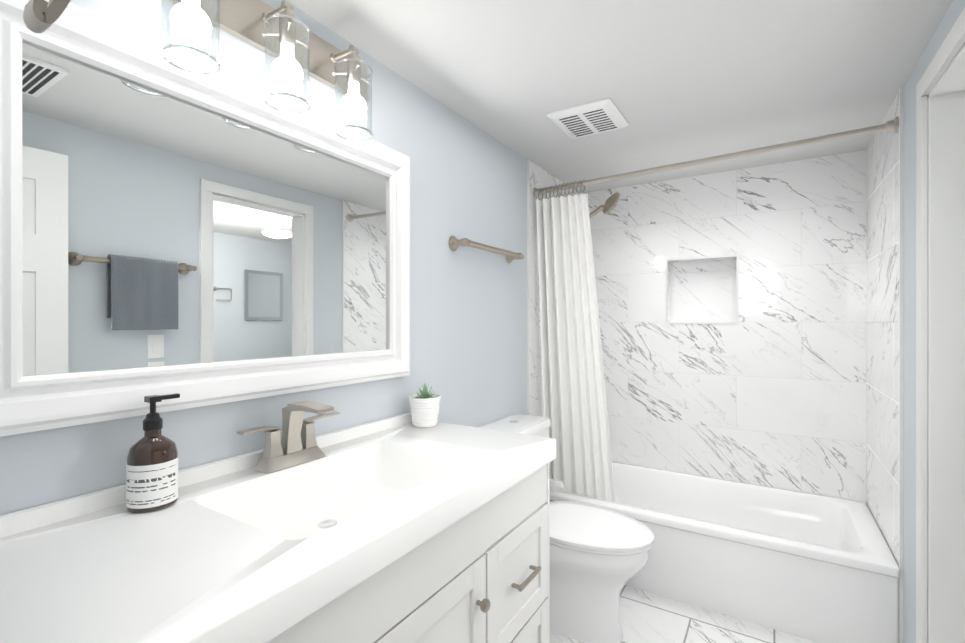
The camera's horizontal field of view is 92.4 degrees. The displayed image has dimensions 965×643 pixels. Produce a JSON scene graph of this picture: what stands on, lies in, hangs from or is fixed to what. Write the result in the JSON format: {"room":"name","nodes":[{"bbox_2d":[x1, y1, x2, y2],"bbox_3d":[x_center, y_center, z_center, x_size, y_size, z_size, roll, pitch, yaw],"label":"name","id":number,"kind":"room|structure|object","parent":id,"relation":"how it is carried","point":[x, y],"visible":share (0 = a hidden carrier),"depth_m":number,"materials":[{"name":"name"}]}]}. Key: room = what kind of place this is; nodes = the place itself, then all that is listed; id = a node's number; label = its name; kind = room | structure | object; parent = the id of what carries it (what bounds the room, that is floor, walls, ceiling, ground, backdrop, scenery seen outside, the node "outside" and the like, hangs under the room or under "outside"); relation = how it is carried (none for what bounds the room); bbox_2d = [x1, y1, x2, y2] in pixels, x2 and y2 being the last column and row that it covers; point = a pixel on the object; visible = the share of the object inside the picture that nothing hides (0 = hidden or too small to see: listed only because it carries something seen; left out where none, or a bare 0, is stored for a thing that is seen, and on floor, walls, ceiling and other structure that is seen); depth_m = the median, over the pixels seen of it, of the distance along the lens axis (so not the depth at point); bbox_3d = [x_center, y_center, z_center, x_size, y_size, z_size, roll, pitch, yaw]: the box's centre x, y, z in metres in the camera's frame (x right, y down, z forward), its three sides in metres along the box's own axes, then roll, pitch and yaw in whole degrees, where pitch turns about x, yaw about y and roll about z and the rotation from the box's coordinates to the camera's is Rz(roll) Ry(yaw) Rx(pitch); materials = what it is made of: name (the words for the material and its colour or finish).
{"room":"bathroom","nodes":[
{"label":"bathroom","id":0,"kind":"room"},
{"bbox_2d":[0,0,526,514],"bbox_3d":[-0.372,0.207,1.602,0.110,2.145,2.150,0,0,32],"label":"wall","id":1,"kind":"structure","parent":0,"point":[468,330],"depth_m":1.70,"materials":[{"name":"blue paint"}]},
{"bbox_2d":[0,0,409,436],"bbox_3d":[-0.550,-0.195,1.173,0.037,0.770,1.090,0,0,32],"label":"vanity mirror","id":2,"kind":"object","parent":1,"relation":"attached to","point":[194,240],"visible":0.96,"depth_m":0.99,"materials":[{"name":"white mirror"}]},
{"bbox_2d":[160,0,372,140],"bbox_3d":[-0.478,-0.669,1.174,0.157,0.277,0.620,0,0,32],"label":"vanity light","id":3,"kind":"object","parent":1,"relation":"attached to","point":[288,42],"visible":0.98,"depth_m":1.13,"materials":[{"name":"clear glass"}]},
{"bbox_2d":[449,236,523,262],"bbox_3d":[0.036,-0.321,2.083,0.072,0.061,0.539,0,0,32],"label":"towel rail","id":4,"kind":"object","parent":1,"relation":"attached to","point":[455,243],"visible":1,"depth_m":1.97,"materials":[{"name":"silver metal"}]},
{"bbox_2d":[527,159,579,416],"bbox_3d":[0.403,0.206,2.834,0.121,2.145,0.779,0,0,32],"label":"wall tiles","id":5,"kind":"structure","parent":1,"relation":"attached to","point":[538,176],"depth_m":2.54,"materials":[{"name":"stone"}]},
{"bbox_2d":[589,192,619,217],"bbox_3d":[0.627,-0.338,2.727,0.378,0.806,0.114,0,0,32],"label":"shower head","id":6,"kind":"object","parent":5,"relation":"attached to","point":[610,203],"visible":0.19,"depth_m":2.63},
{"bbox_2d":[533,117,898,199],"bbox_3d":[0.935,-0.721,2.153,1.507,0.118,0.090,0,0,32],"label":"curtain rod","id":7,"kind":"object","parent":5,"relation":"attached to","point":[890,126],"visible":0.98,"depth_m":2.08,"materials":[{"name":"silver metal"}]},
{"bbox_2d":[536,193,615,501],"bbox_3d":[0.491,0.162,2.456,0.410,1.634,0.168,0,0,32],"label":"shower curtain","id":8,"kind":"object","parent":7,"relation":"hanging from","point":[574,401],"visible":0.96,"depth_m":2.46,"materials":[{"name":"white fabric"}]},
{"bbox_2d":[286,0,952,192],"bbox_3d":[0.522,-0.905,1.491,1.744,0.080,3.150,0,0,32],"label":"ceiling","id":9,"kind":"structure","parent":0,"point":[677,81],"depth_m":1.58,"materials":[{"name":"white paint"}]},
{"bbox_2d":[546,98,628,138],"bbox_3d":[0.454,-0.856,1.981,0.270,0.019,0.290,0,0,32],"label":"ceiling vent","id":10,"kind":"object","parent":9,"relation":"in","point":[595,117],"visible":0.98,"depth_m":1.94,"materials":[{"name":"white plastic"}]},
{"bbox_2d":[549,585,817,642],"bbox_3d":[0.522,1.320,1.492,1.744,0.080,3.150,0,0,32],"label":"floor","id":11,"kind":"structure","parent":0,"point":[647,617],"depth_m":1.94,"materials":[{"name":"tile"}]},
{"bbox_2d":[266,463,548,642],"bbox_3d":[-0.326,0.849,1.041,0.560,0.862,1.221,0,0,32],"label":"bathroom vanity","id":12,"kind":"object","parent":11,"relation":"on","point":[480,574],"visible":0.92,"depth_m":1.04,"materials":[{"name":"white wood"}]},
{"bbox_2d":[0,412,555,642],"bbox_3d":[-0.332,0.407,1.042,0.548,0.158,1.238,0,0,32],"label":"countertop","id":13,"kind":"structure","parent":12,"relation":"on","point":[237,549],"depth_m":0.78,"materials":[{"name":"white stone"}]},
{"bbox_2d":[126,393,179,512],"bbox_3d":[-0.644,0.253,0.908,0.083,0.213,0.088,0,0,32],"label":"soap bottle","id":14,"kind":"object","parent":13,"relation":"on","point":[152,472],"visible":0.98,"depth_m":0.88,"materials":[{"name":"brown glass"}]},
{"bbox_2d":[236,401,339,473],"bbox_3d":[-0.443,0.281,1.151,0.167,0.157,0.283,0,0,32],"label":"faucet","id":15,"kind":"object","parent":13,"relation":"on","point":[296,444],"visible":1,"depth_m":1.15,"materials":[{"name":"silver metal"}]},
{"bbox_2d":[409,383,440,426],"bbox_3d":[-0.200,0.284,1.608,0.112,0.150,0.112,0,0,32],"label":"succulent plant","id":16,"kind":"object","parent":13,"relation":"on","point":[424,406],"visible":1,"depth_m":1.57,"materials":[{"name":"white ceramic"}]},
{"bbox_2d":[478,414,653,642],"bbox_3d":[0.360,0.868,1.988,0.720,0.822,0.426,0,0,32],"label":"toilet","id":17,"kind":"object","parent":11,"relation":"on","point":[599,557],"visible":0.54,"depth_m":1.85,"materials":[{"name":"white ceramic"}]},
{"bbox_2d":[549,461,899,642],"bbox_3d":[1.098,1.094,2.415,1.503,0.370,0.747,0,0,32],"label":"bathtub","id":18,"kind":"object","parent":11,"relation":"on","point":[818,568],"visible":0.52,"depth_m":2.05,"materials":[{"name":"white ceramic"}]},
{"bbox_2d":[580,150,865,502],"bbox_3d":[1.337,0.206,2.796,1.744,2.145,0.153,0,0,32],"label":"wall tile","id":19,"kind":"structure","parent":0,"point":[732,312],"depth_m":2.62,"materials":[{"name":"stone"}]},
{"bbox_2d":[903,0,964,642],"bbox_3d":[1.026,0.208,0.756,0.110,2.145,2.197,0,0,32],"label":"wall","id":20,"kind":"structure","parent":0,"point":[950,17],"depth_m":1.62,"materials":[{"name":"blue"}]},
{"bbox_2d":[866,87,903,642],"bbox_3d":[1.792,0.207,1.994,0.121,2.145,0.732,0,0,32],"label":"wall tiles","id":21,"kind":"structure","parent":20,"relation":"attached to","point":[885,327],"depth_m":1.93,"materials":[{"name":"stone"}]},
{"bbox_2d":[916,8,964,642],"bbox_3d":[1.280,0.257,1.162,0.142,2.047,0.724,0,0,32],"label":"door frame","id":22,"kind":"structure","parent":20,"relation":"attached to","point":[940,352],"depth_m":1.42,"materials":[{"name":"white wood"}]},
{"bbox_3d":[-0.281,0.208,0.207,1.744,2.145,0.120,0,0,32],"label":"wall","id":23,"kind":"structure","parent":0,"visible":0},
{"bbox_2d":[23,0,70,32],"bbox_3d":[-0.368,-0.452,0.390,0.036,0.412,0.074,0,0,32],"label":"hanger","id":24,"kind":"object","parent":23,"relation":"attached to","point":[40,16],"visible":1,"depth_m":0.38,"materials":[{"name":"silver metal"}]}
]}

